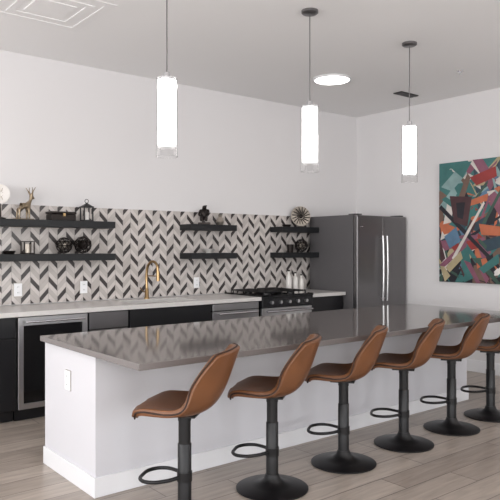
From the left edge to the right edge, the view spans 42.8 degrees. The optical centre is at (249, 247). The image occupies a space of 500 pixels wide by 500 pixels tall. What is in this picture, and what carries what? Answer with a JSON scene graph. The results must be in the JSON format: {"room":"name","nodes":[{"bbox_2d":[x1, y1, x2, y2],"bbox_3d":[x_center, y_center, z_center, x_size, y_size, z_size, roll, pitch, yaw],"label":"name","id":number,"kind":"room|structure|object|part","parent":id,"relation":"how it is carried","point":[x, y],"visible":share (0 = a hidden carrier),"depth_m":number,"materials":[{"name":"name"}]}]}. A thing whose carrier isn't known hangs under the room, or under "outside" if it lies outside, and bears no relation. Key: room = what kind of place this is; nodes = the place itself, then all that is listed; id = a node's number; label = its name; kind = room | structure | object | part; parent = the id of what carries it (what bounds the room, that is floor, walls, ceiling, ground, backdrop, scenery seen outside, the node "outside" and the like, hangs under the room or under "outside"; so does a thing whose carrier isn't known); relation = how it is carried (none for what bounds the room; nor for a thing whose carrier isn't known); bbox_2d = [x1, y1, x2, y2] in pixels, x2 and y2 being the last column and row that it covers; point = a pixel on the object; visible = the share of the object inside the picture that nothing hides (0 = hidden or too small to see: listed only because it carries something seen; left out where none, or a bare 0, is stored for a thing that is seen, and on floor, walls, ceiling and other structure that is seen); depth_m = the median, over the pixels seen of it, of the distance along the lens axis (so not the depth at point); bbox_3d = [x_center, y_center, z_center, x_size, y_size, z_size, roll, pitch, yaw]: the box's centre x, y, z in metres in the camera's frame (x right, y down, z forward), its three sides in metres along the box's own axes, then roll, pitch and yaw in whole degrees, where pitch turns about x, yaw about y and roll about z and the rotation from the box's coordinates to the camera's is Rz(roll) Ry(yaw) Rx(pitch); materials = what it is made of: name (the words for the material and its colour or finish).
{"room":"kitchen","nodes":[
{"label":"kitchen","id":0,"kind":"room"},
{"bbox_2d":[0,50,355,305],"bbox_3d":[-2.418,-0.185,5.823,10.150,3.270,0.100,0,0,-39],"label":"wall","id":1,"kind":"structure","parent":0,"point":[72,133],"depth_m":6.83,"materials":[{"name":"white paint"}]},
{"bbox_2d":[0,218,114,228],"bbox_3d":[-2.058,-0.228,5.879,1.680,0.065,0.236,0,0,-39],"label":"floating shelf","id":2,"kind":"object","parent":1,"relation":"attached to","point":[3,222],"visible":1,"depth_m":5.95,"materials":[{"name":"black wood"}]},
{"bbox_2d":[0,184,9,218],"bbox_3d":[-2.246,-0.416,5.730,0.163,0.313,0.100,0,0,-39],"label":"ornament","id":3,"kind":"object","parent":2,"relation":"on","point":[4,191],"visible":1,"depth_m":5.73,"materials":[{"name":"white metal"}]},
{"bbox_2d":[12,187,35,218],"bbox_3d":[-2.074,-0.412,5.874,0.103,0.305,0.209,0,0,36],"label":"deer figurine","id":4,"kind":"object","parent":2,"relation":"on","point":[27,206],"visible":1,"depth_m":5.88,"materials":[{"name":"gold metal"}]},
{"bbox_2d":[46,211,76,220],"bbox_3d":[-1.801,-0.302,6.086,0.250,0.085,0.155,0,0,-39],"label":"decorative box","id":5,"kind":"object","parent":2,"relation":"on","point":[50,215],"visible":0.88,"depth_m":6.02,"materials":[{"name":"black wood"}]},
{"bbox_3d":[-1.803,-0.334,6.088,0.250,0.023,0.150,0,0,-39],"label":"lid","id":6,"kind":"part","parent":5,"relation":"part of","materials":[{"name":"black wood"}]},
{"bbox_2d":[79,199,93,220],"bbox_3d":[-1.601,-0.370,6.251,0.106,0.220,0.106,0,0,-39],"label":"candle lantern","id":7,"kind":"object","parent":2,"relation":"on","point":[86,205],"visible":0.99,"depth_m":6.24,"materials":[{"name":"black metal"}]},
{"bbox_2d":[85,212,88,219],"bbox_3d":[-1.601,-0.312,6.251,0.048,0.076,0.048,0,0,-39],"label":"candle","id":8,"kind":"object","parent":7,"relation":"on","point":[86,213],"depth_m":6.23,"materials":[{"name":"white wax"}]},
{"bbox_2d":[0,253,114,261],"bbox_3d":[-2.058,0.087,5.879,1.680,0.065,0.236,0,0,-39],"label":"floating shelf","id":9,"kind":"object","parent":1,"relation":"attached to","point":[90,256],"visible":0.98,"depth_m":5.94,"materials":[{"name":"black wood"}]},
{"bbox_2d":[2,251,15,253],"bbox_3d":[-2.184,0.040,5.780,0.120,0.030,0.120,0,0,-39],"label":"tray","id":10,"kind":"object","parent":9,"relation":"on","point":[4,252],"visible":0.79,"depth_m":5.74,"materials":[{"name":"brown metal"}]},
{"bbox_2d":[20,241,34,253],"bbox_3d":[-2.052,-0.004,5.887,0.100,0.118,0.100,0,0,-39],"label":"votive holder","id":11,"kind":"object","parent":9,"relation":"on","point":[27,247],"visible":0.99,"depth_m":5.86,"materials":[{"name":"brown metal"}]},
{"bbox_2d":[25,244,30,252],"bbox_3d":[-2.052,0.005,5.887,0.060,0.080,0.060,0,0,-39],"label":"candle","id":12,"kind":"object","parent":11,"relation":"on","point":[27,246],"depth_m":5.86,"materials":[{"name":"white wax"}]},
{"bbox_2d":[55,237,72,253],"bbox_3d":[-1.779,-0.025,6.107,0.152,0.160,0.160,0,0,-39],"label":"orb","id":13,"kind":"object","parent":9,"relation":"on","point":[64,245],"visible":1,"depth_m":6.07,"materials":[{"name":"brown metal"}]},
{"bbox_2d":[74,236,91,253],"bbox_3d":[-1.632,-0.030,6.226,0.162,0.170,0.170,0,0,-39],"label":"orb","id":14,"kind":"object","parent":9,"relation":"on","point":[82,244],"visible":1,"depth_m":6.19,"materials":[{"name":"brown metal"}]},
{"bbox_2d":[0,204,309,304],"bbox_3d":[-0.982,0.060,6.909,4.750,0.930,0.011,0,0,-39],"label":"tile backsplash","id":15,"kind":"structure","parent":1,"relation":"attached to","point":[138,237],"depth_m":6.79,"materials":[{"name":"tile"}]},
{"bbox_2d":[13,283,21,296],"bbox_3d":[-2.160,0.390,5.942,0.082,0.128,0.014,0,0,-39],"label":"wall outlet","id":16,"kind":"object","parent":15,"relation":"attached to","point":[17,287],"visible":1,"depth_m":5.93,"materials":[{"name":"white plastic"}]},
{"bbox_2d":[80,281,86,293],"bbox_3d":[-1.654,0.390,6.350,0.082,0.128,0.014,0,0,-39],"label":"wall outlet","id":17,"kind":"object","parent":15,"relation":"attached to","point":[83,284],"visible":1,"depth_m":6.34,"materials":[{"name":"white plastic"}]},
{"bbox_2d":[193,277,198,287],"bbox_3d":[-0.604,0.390,7.198,0.082,0.128,0.014,0,0,-39],"label":"wall outlet","id":18,"kind":"object","parent":15,"relation":"attached to","point":[195,279],"visible":1,"depth_m":7.19,"materials":[{"name":"white plastic"}]},
{"bbox_2d":[180,224,236,230],"bbox_3d":[-0.463,-0.228,7.167,0.620,0.065,0.236,0,0,-39],"label":"floating shelf","id":19,"kind":"object","parent":1,"relation":"attached to","point":[188,227],"visible":1,"depth_m":7.04,"materials":[{"name":"black wood"}]},
{"bbox_2d":[198,205,209,223],"bbox_3d":[-0.513,-0.370,7.122,0.134,0.221,0.133,0,0,1],"label":"figurine","id":20,"kind":"object","parent":19,"relation":"on","point":[203,213],"visible":0.98,"depth_m":7.09,"materials":[{"name":"brown metal"}]},
{"bbox_2d":[216,215,223,224],"bbox_3d":[-0.340,-0.320,7.269,0.092,0.120,0.092,0,0,-39],"label":"vase","id":21,"kind":"object","parent":19,"relation":"on","point":[220,221],"visible":0.91,"depth_m":7.24,"materials":[{"name":"grey ceramic"}]},
{"bbox_2d":[180,253,236,258],"bbox_3d":[-0.463,0.087,7.167,0.620,0.065,0.236,0,0,-39],"label":"floating shelf","id":22,"kind":"object","parent":1,"relation":"attached to","point":[182,255],"visible":1,"depth_m":7.04,"materials":[{"name":"black wood"}]},
{"bbox_2d":[202,249,214,252],"bbox_3d":[-0.464,0.033,7.168,0.160,0.045,0.160,0,0,-39],"label":"serving bowl","id":23,"kind":"object","parent":22,"relation":"on","point":[205,250],"visible":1,"depth_m":7.13,"materials":[{"name":"white ceramic"}]},
{"bbox_2d":[270,252,318,257],"bbox_3d":[0.562,0.087,7.994,0.615,0.065,0.236,0,0,-39],"label":"floating shelf","id":24,"kind":"object","parent":1,"relation":"attached to","point":[272,254],"visible":1,"depth_m":7.86,"materials":[{"name":"black wood"}]},
{"bbox_2d":[287,244,293,251],"bbox_3d":[0.501,0.005,7.947,0.090,0.100,0.090,0,0,-39],"label":"cup","id":25,"kind":"object","parent":24,"relation":"on","point":[290,247],"visible":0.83,"depth_m":7.91,"materials":[{"name":"brown metal"}]},
{"bbox_2d":[295,239,307,251],"bbox_3d":[0.649,-0.030,8.066,0.162,0.170,0.170,0,0,-39],"label":"orb","id":26,"kind":"object","parent":24,"relation":"on","point":[300,245],"visible":1,"depth_m":8.02,"materials":[{"name":"brown metal"}]},
{"bbox_2d":[270,227,318,232],"bbox_3d":[0.562,-0.228,7.994,0.615,0.065,0.236,0,0,-39],"label":"floating shelf","id":27,"kind":"object","parent":1,"relation":"attached to","point":[272,229],"visible":1,"depth_m":7.88,"materials":[{"name":"black wood"}]},
{"bbox_2d":[291,206,309,226],"bbox_3d":[0.641,-0.394,8.060,0.260,0.269,0.060,0,0,-14],"label":"decorative plate","id":28,"kind":"object","parent":27,"relation":"on","point":[300,216],"visible":0.99,"depth_m":8.05,"materials":[{"name":"brown metal"}]},
{"bbox_2d":[178,418,190,421],"bbox_3d":[-0.352,0.909,3.430,0.072,0.031,0.072,0,0,11],"label":"stool post collar","id":29,"kind":"object","parent":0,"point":[179,419],"depth_m":3.40,"materials":[{"name":"black metal"}]},
{"bbox_2d":[0,0,499,117],"bbox_3d":[0.502,-1.870,2.204,10.150,0.100,9.400,0,0,-39],"label":"ceiling","id":30,"kind":"structure","parent":0,"point":[258,49],"depth_m":5.71,"materials":[{"name":"white paint"}]},
{"bbox_2d":[0,0,116,31],"bbox_3d":[-1.516,-1.817,4.841,0.740,0.006,0.740,0,0,-39],"label":"diffuser","id":31,"kind":"object","parent":30,"relation":"attached to","point":[44,7],"depth_m":4.89,"materials":[{"name":"white metal"}]},
{"bbox_2d":[156,0,177,158],"bbox_3d":[-0.533,-1.202,4.093,0.141,1.236,0.141,0,0,-39],"label":"pendant light","id":32,"kind":"object","parent":30,"relation":"hanging from","point":[165,85],"visible":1,"depth_m":4.04,"materials":[{"name":"glass"}]},
{"bbox_3d":[-0.533,-1.460,4.093,0.008,0.669,0.008,0,0,-39],"label":"rod","id":33,"kind":"part","parent":32,"relation":"part of","materials":[{"name":"metal"}]},
{"bbox_2d":[157,78,175,145],"bbox_3d":[-0.533,-0.868,4.093,0.120,0.415,0.120,0,0,-39],"label":"diffuser","id":34,"kind":"object","parent":32,"relation":"attached to","point":[166,87],"depth_m":4.04,"materials":[{"name":"white glass"}]},
{"bbox_3d":[-0.533,-0.835,4.093,0.138,0.500,0.138,0,0,-39],"label":"glass","id":35,"kind":"part","parent":32,"relation":"part of","materials":[{"name":"white glass"}]},
{"bbox_2d":[301,8,318,171],"bbox_3d":[0.459,-1.202,4.893,0.141,1.236,0.141,0,0,-39],"label":"pendant light","id":36,"kind":"object","parent":30,"relation":"hanging from","point":[310,112],"visible":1,"depth_m":4.85,"materials":[{"name":"glass"}]},
{"bbox_3d":[0.459,-1.460,4.893,0.008,0.669,0.008,0,0,-39],"label":"rod","id":37,"kind":"part","parent":36,"relation":"part of","materials":[{"name":"metal"}]},
{"bbox_2d":[302,106,317,162],"bbox_3d":[0.459,-0.868,4.893,0.120,0.415,0.120,0,0,-39],"label":"diffuser","id":38,"kind":"object","parent":36,"relation":"attached to","point":[309,113],"depth_m":4.84,"materials":[{"name":"white glass"}]},
{"bbox_3d":[0.459,-0.835,4.893,0.138,0.500,0.138,0,0,-39],"label":"glass","id":39,"kind":"part","parent":36,"relation":"part of","materials":[{"name":"glass"}]},
{"bbox_2d":[313,74,350,84],"bbox_3d":[0.883,-1.811,6.868,0.410,0.018,0.410,0,0,-39],"label":"recessed light","id":40,"kind":"object","parent":30,"relation":"in","point":[326,79],"depth_m":6.84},
{"bbox_2d":[393,91,417,97],"bbox_3d":[1.844,-1.811,7.540,0.320,0.018,0.120,0,0,-39],"label":"ceiling vent","id":41,"kind":"object","parent":30,"relation":"in","point":[401,93],"depth_m":7.50,"materials":[{"name":"black metal"}]},
{"bbox_2d":[401,41,417,182],"bbox_3d":[1.416,-1.202,5.666,0.141,1.236,0.141,0,0,-39],"label":"pendant light","id":42,"kind":"object","parent":30,"relation":"hanging from","point":[409,130],"visible":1,"depth_m":5.62,"materials":[{"name":"glass"}]},
{"bbox_3d":[1.416,-1.460,5.666,0.008,0.669,0.008,0,0,-39],"label":"rod","id":43,"kind":"part","parent":42,"relation":"part of","materials":[{"name":"metal"}]},
{"bbox_3d":[1.416,-0.835,5.666,0.138,0.500,0.138,0,0,-39],"label":"glass","id":44,"kind":"part","parent":42,"relation":"part of","materials":[{"name":"white glass"}]},
{"bbox_2d":[403,126,415,173],"bbox_3d":[1.416,-0.868,5.666,0.120,0.415,0.120,0,0,-39],"label":"diffuser","id":45,"kind":"object","parent":42,"relation":"attached to","point":[409,132],"depth_m":5.61,"materials":[{"name":"white glass"}]},
{"bbox_2d":[0,371,499,499],"bbox_3d":[0.502,1.500,2.204,10.150,0.100,9.400,0,0,-39],"label":"floor","id":46,"kind":"structure","parent":0,"point":[457,467],"depth_m":4.16,"materials":[{"name":"brown wood"}]},
{"bbox_2d":[13,313,87,420],"bbox_3d":[-1.875,1.012,5.716,0.620,0.875,0.729,0,0,-39],"label":"beverage cooler","id":47,"kind":"object","parent":46,"relation":"on","point":[30,351],"visible":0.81,"depth_m":5.39,"materials":[{"name":"black metal"}]},
{"bbox_3d":[-1.914,0.975,5.313,0.046,0.650,0.044,0,0,-39],"label":"frame","id":48,"kind":"part","parent":47,"relation":"part of","materials":[{"name":"metal"}]},
{"bbox_2d":[13,406,44,420],"bbox_3d":[-1.903,1.400,5.750,0.620,0.100,0.560,0,0,-39],"label":"toe kick","id":49,"kind":"object","parent":47,"relation":"attached to","point":[18,415],"depth_m":5.41,"materials":[{"name":"black wood"}]},
{"bbox_3d":[-1.694,1.323,5.491,0.612,0.045,0.044,0,0,-39],"label":"frame","id":50,"kind":"part","parent":47,"relation":"part of","materials":[{"name":"metal"}]},
{"bbox_3d":[-1.694,0.614,5.491,0.612,0.072,0.044,0,0,-39],"label":"frame","id":51,"kind":"part","parent":47,"relation":"part of","materials":[{"name":"metal"}]},
{"bbox_3d":[-1.699,0.975,5.498,0.520,0.650,0.024,0,0,-39],"label":"door glass","id":52,"kind":"part","parent":47,"relation":"part of","materials":[{"name":"black glass"}]},
{"bbox_3d":[-1.652,0.615,5.439,0.520,0.018,0.018,0,0,-39],"label":"handle","id":53,"kind":"part","parent":47,"relation":"part of","materials":[{"name":"silver metal"}]},
{"bbox_3d":[-1.474,0.975,5.669,0.046,0.650,0.044,0,0,-39],"label":"frame","id":54,"kind":"part","parent":47,"relation":"part of","materials":[{"name":"metal"}]},
{"bbox_2d":[87,310,127,331],"bbox_3d":[-1.490,1.012,6.071,0.395,0.875,0.660,0,0,-39],"label":"ice maker","id":55,"kind":"object","parent":46,"relation":"on","point":[104,320],"visible":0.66,"depth_m":5.81,"materials":[{"name":"grey metal"}]},
{"bbox_3d":[-1.292,1.042,5.825,0.387,0.607,0.029,0,0,-39],"label":"door","id":56,"kind":"part","parent":55,"relation":"part of","materials":[{"name":"metal"}]},
{"bbox_2d":[0,295,342,422],"bbox_3d":[-0.848,1.010,6.589,4.555,0.880,0.660,0,0,-39],"label":"base cabinet","id":57,"kind":"object","parent":46,"relation":"on","point":[193,313],"visible":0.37,"depth_m":5.98,"materials":[{"name":"black laminate"}]},
{"bbox_3d":[-2.182,0.660,5.101,0.606,0.170,0.020,0,0,-39],"label":"door","id":58,"kind":"part","parent":57,"relation":"part of","materials":[{"name":"black laminate"}]},
{"bbox_3d":[-2.182,1.048,5.101,0.606,0.595,0.020,0,0,-39],"label":"door","id":59,"kind":"part","parent":57,"relation":"part of","materials":[{"name":"black laminate"}]},
{"bbox_3d":[-0.766,0.660,6.244,0.926,0.170,0.020,0,0,-39],"label":"door","id":60,"kind":"part","parent":57,"relation":"part of","materials":[{"name":"black laminate"}]},
{"bbox_2d":[0,289,345,317],"bbox_3d":[-0.836,0.550,6.578,4.560,0.040,0.709,0,0,-39],"label":"countertop","id":61,"kind":"structure","parent":57,"relation":"on","point":[25,310],"depth_m":6.09,"materials":[{"name":"white stone"}]},
{"bbox_2d":[112,296,176,303],"bbox_3d":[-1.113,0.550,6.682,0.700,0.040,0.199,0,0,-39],"label":"sink","id":62,"kind":"object","parent":61,"relation":"in","point":[168,298],"depth_m":6.63,"materials":[{"name":"white stone"}]},
{"bbox_2d":[140,260,159,298],"bbox_3d":[-1.037,0.328,6.596,0.221,0.404,0.125,0,0,39],"label":"kitchen faucet","id":63,"kind":"object","parent":61,"relation":"on","point":[157,276],"visible":1,"depth_m":6.64,"materials":[{"name":"gold metal"}]},
{"bbox_2d":[286,270,291,288],"bbox_3d":[0.481,0.400,7.892,0.074,0.260,0.074,0,0,-39],"label":"ceramic bottle","id":64,"kind":"object","parent":61,"relation":"on","point":[288,277],"visible":0.8,"depth_m":7.86,"materials":[{"name":"white ceramic"}]},
{"bbox_2d":[292,272,297,288],"bbox_3d":[0.566,0.415,7.961,0.074,0.230,0.074,0,0,-39],"label":"ceramic bottle","id":65,"kind":"object","parent":61,"relation":"on","point":[295,278],"visible":0.78,"depth_m":7.93,"materials":[{"name":"white ceramic"}]},
{"bbox_2d":[298,274,303,288],"bbox_3d":[0.644,0.430,8.024,0.074,0.200,0.074,0,0,-39],"label":"ceramic bottle","id":66,"kind":"object","parent":61,"relation":"on","point":[301,280],"visible":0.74,"depth_m":8.00,"materials":[{"name":"white ceramic"}]},
{"bbox_3d":[0.917,0.660,7.602,0.531,0.170,0.020,0,0,-39],"label":"door","id":67,"kind":"part","parent":57,"relation":"part of","materials":[{"name":"black laminate"}]},
{"bbox_2d":[132,343,239,499],"bbox_3d":[-0.332,0.985,3.426,0.551,0.929,0.489,0,0,11],"label":"bar stool","id":68,"kind":"object","parent":46,"relation":"on","point":[210,383],"visible":1,"depth_m":3.33,"materials":[{"name":"brown leather"}]},
{"bbox_3d":[-0.352,1.022,3.430,0.066,0.195,0.066,0,0,11],"label":"post","id":69,"kind":"part","parent":68,"relation":"part of","materials":[{"name":"black metal"}]},
{"bbox_3d":[-0.352,0.887,3.430,0.160,0.014,0.160,0,0,11],"label":"mount plate","id":70,"kind":"part","parent":68,"relation":"part of","materials":[{"name":"black metal"}]},
{"bbox_2d":[211,301,258,320],"bbox_3d":[-0.335,1.012,6.960,0.620,0.875,0.726,0,0,-39],"label":"dishwasher","id":71,"kind":"object","parent":46,"relation":"on","point":[222,311],"visible":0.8,"depth_m":6.70,"materials":[{"name":"grey metal"}]},
{"bbox_3d":[-0.154,1.002,6.736,0.612,0.687,0.039,0,0,-39],"label":"door","id":72,"kind":"part","parent":71,"relation":"part of","materials":[{"name":"metal"}]},
{"bbox_3d":[-0.114,0.680,6.686,0.520,0.022,0.022,0,0,-39],"label":"handle","id":73,"kind":"part","parent":71,"relation":"part of","materials":[{"name":"silver metal"}]},
{"bbox_2d":[224,287,312,316],"bbox_3d":[0.231,0.965,7.390,0.770,0.970,0.737,0,0,-39],"label":"range","id":74,"kind":"object","parent":46,"relation":"on","point":[275,300],"visible":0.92,"depth_m":7.17,"materials":[{"name":"black metal"}]},
{"bbox_2d":[224,291,312,297],"bbox_3d":[0.217,0.530,7.406,0.770,0.030,0.695,0,0,-39],"label":"cooktop","id":75,"kind":"object","parent":74,"relation":"in","point":[264,294],"depth_m":7.20,"materials":[{"name":"black metal"}]},
{"bbox_2d":[260,305,311,315],"bbox_3d":[0.413,0.930,7.163,0.752,0.540,0.030,0,0,-39],"label":"oven","id":76,"kind":"object","parent":74,"relation":"in","point":[263,309],"depth_m":7.09,"materials":[{"name":"silver metal"}]},
{"bbox_3d":[0.418,0.598,7.157,0.760,0.105,0.045,0,0,-39],"label":"control panel","id":77,"kind":"part","parent":74,"relation":"part of","materials":[{"name":"black metal"}]},
{"bbox_3d":[0.454,0.695,7.113,0.680,0.024,0.024,0,0,-39],"label":"handle","id":78,"kind":"part","parent":74,"relation":"part of","materials":[{"name":"silver metal"}]},
{"bbox_2d":[40,304,499,497],"bbox_3d":[0.558,1.021,5.025,3.980,0.858,1.360,0,0,-39],"label":"kitchen island","id":79,"kind":"object","parent":46,"relation":"on","point":[93,440],"visible":0.77,"depth_m":4.26,"materials":[{"name":"grey stone"}]},
{"bbox_2d":[65,369,70,390],"bbox_3d":[-1.145,0.830,4.004,0.014,0.128,0.082,0,0,-39],"label":"wall outlet","id":80,"kind":"object","parent":79,"relation":"attached to","point":[67,372],"visible":1,"depth_m":3.99,"materials":[{"name":"white plastic"}]},
{"bbox_3d":[-1.147,1.393,4.006,0.014,0.115,0.775,0,0,-39],"label":"trim","id":81,"kind":"part","parent":79,"relation":"part of","materials":[{"name":"white paint"}]},
{"bbox_2d":[40,304,499,370],"bbox_3d":[0.558,0.610,5.025,3.980,0.035,1.360,0,0,-39],"label":"island countertop","id":82,"kind":"structure","parent":79,"relation":"on","point":[159,346],"depth_m":4.42,"materials":[{"name":"grey stone"}]},
{"bbox_3d":[0.593,1.393,4.902,3.848,0.115,0.014,0,0,-39],"label":"trim","id":83,"kind":"part","parent":79,"relation":"part of","materials":[{"name":"white paint"}]},
{"bbox_2d":[227,333,321,499],"bbox_3d":[0.153,0.985,3.843,0.551,0.929,0.489,0,0,13],"label":"bar stool","id":84,"kind":"object","parent":46,"relation":"on","point":[271,485],"visible":1,"depth_m":3.77,"materials":[{"name":"brown leather"}]},
{"bbox_3d":[0.134,0.887,3.847,0.160,0.014,0.160,0,0,13],"label":"mount plate","id":85,"kind":"part","parent":84,"relation":"part of","materials":[{"name":"black metal"}]},
{"bbox_3d":[0.134,1.022,3.847,0.066,0.195,0.066,0,0,13],"label":"post","id":86,"kind":"part","parent":84,"relation":"part of","materials":[{"name":"black metal"}]},
{"bbox_2d":[305,325,387,473],"bbox_3d":[0.649,0.985,4.294,0.551,0.929,0.489,0,0,15],"label":"bar stool","id":87,"kind":"object","parent":46,"relation":"on","point":[341,461],"visible":0.96,"depth_m":4.22,"materials":[{"name":"brown leather"}]},
{"bbox_3d":[0.630,1.022,4.299,0.066,0.195,0.066,0,0,15],"label":"post","id":88,"kind":"part","parent":87,"relation":"part of","materials":[{"name":"black metal"}]},
{"bbox_3d":[0.630,0.887,4.299,0.160,0.014,0.160,0,0,15],"label":"mount plate","id":89,"kind":"part","parent":87,"relation":"part of","materials":[{"name":"black metal"}]},
{"bbox_2d":[310,213,405,308],"bbox_3d":[1.409,0.517,8.195,0.935,1.865,0.873,0,0,-39],"label":"refrigerator","id":90,"kind":"object","parent":46,"relation":"on","point":[363,257],"visible":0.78,"depth_m":7.87,"materials":[{"name":"grey metal"}]},
{"bbox_3d":[1.441,0.177,7.783,0.462,1.145,0.064,0,0,-39],"label":"door","id":91,"kind":"part","parent":90,"relation":"part of","materials":[{"name":"metal"}]},
{"bbox_3d":[1.639,0.250,7.845,0.026,0.801,0.038,0,0,-39],"label":"handle","id":92,"kind":"part","parent":90,"relation":"part of","materials":[{"name":"metal"}]},
{"bbox_3d":[1.702,0.250,7.896,0.026,0.801,0.038,0,0,-39],"label":"handle","id":93,"kind":"part","parent":90,"relation":"part of","materials":[{"name":"metal"}]},
{"bbox_3d":[1.805,0.177,8.076,0.462,1.145,0.064,0,0,-39],"label":"door","id":94,"kind":"part","parent":90,"relation":"part of","materials":[{"name":"metal"}]},
{"bbox_2d":[370,318,444,452],"bbox_3d":[1.156,0.985,4.715,0.551,0.929,0.489,0,0,17],"label":"bar stool","id":95,"kind":"object","parent":46,"relation":"on","point":[402,442],"visible":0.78,"depth_m":4.65,"materials":[{"name":"brown leather"}]},
{"bbox_3d":[1.137,0.887,4.721,0.160,0.014,0.160,0,0,17],"label":"mount plate","id":96,"kind":"part","parent":95,"relation":"part of","materials":[{"name":"black metal"}]},
{"bbox_3d":[1.137,1.022,4.721,0.066,0.195,0.066,0,0,17],"label":"post","id":97,"kind":"part","parent":95,"relation":"part of","materials":[{"name":"black metal"}]},
{"bbox_2d":[420,313,490,435],"bbox_3d":[1.636,0.985,5.115,0.551,0.929,0.489,0,0,20],"label":"bar stool","id":98,"kind":"object","parent":46,"relation":"on","point":[473,335],"visible":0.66,"depth_m":5.05,"materials":[{"name":"brown leather"}]},
{"bbox_3d":[1.618,0.887,5.122,0.160,0.014,0.160,0,0,20],"label":"mount plate","id":99,"kind":"part","parent":98,"relation":"part of","materials":[{"name":"black metal"}]},
{"bbox_3d":[1.618,1.022,5.122,0.066,0.195,0.066,0,0,20],"label":"post","id":100,"kind":"part","parent":98,"relation":"part of","materials":[{"name":"black metal"}]},
{"bbox_2d":[460,336,499,422],"bbox_3d":[2.092,0.985,5.495,0.551,0.929,0.489,0,0,24],"label":"bar stool","id":101,"kind":"object","parent":46,"relation":"on","point":[490,347],"visible":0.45,"depth_m":5.47,"materials":[{"name":"black metal"}]},
{"bbox_3d":[2.074,0.887,5.503,0.160,0.014,0.160,0,0,24],"label":"mount plate","id":102,"kind":"part","parent":101,"relation":"part of","materials":[{"name":"black metal"}]},
{"bbox_3d":[2.074,1.022,5.503,0.066,0.195,0.066,0,0,24],"label":"post","id":103,"kind":"part","parent":101,"relation":"part of","materials":[{"name":"black metal"}]},
{"bbox_2d":[356,88,499,362],"bbox_3d":[4.413,-0.185,5.360,0.100,3.270,9.200,0,0,-39],"label":"wall","id":104,"kind":"structure","parent":0,"point":[464,127],"depth_m":8.02,"materials":[{"name":"white paint"}]},
{"bbox_2d":[439,157,499,283],"bbox_3d":[2.800,-0.310,7.244,0.041,1.440,1.498,0,0,-39],"label":"abstract painting","id":105,"kind":"object","parent":104,"relation":"attached to","point":[469,191],"visible":1,"depth_m":7.49,"materials":[{"name":"paint"}]},
{"bbox_2d":[467,359,499,375],"bbox_3d":[4.651,1.380,4.973,0.015,0.140,8.300,0,0,-39],"label":"baseboard","id":106,"kind":"structure","parent":104,"relation":"attached to","point":[479,366],"depth_m":7.42,"materials":[{"name":"white"}]}
]}

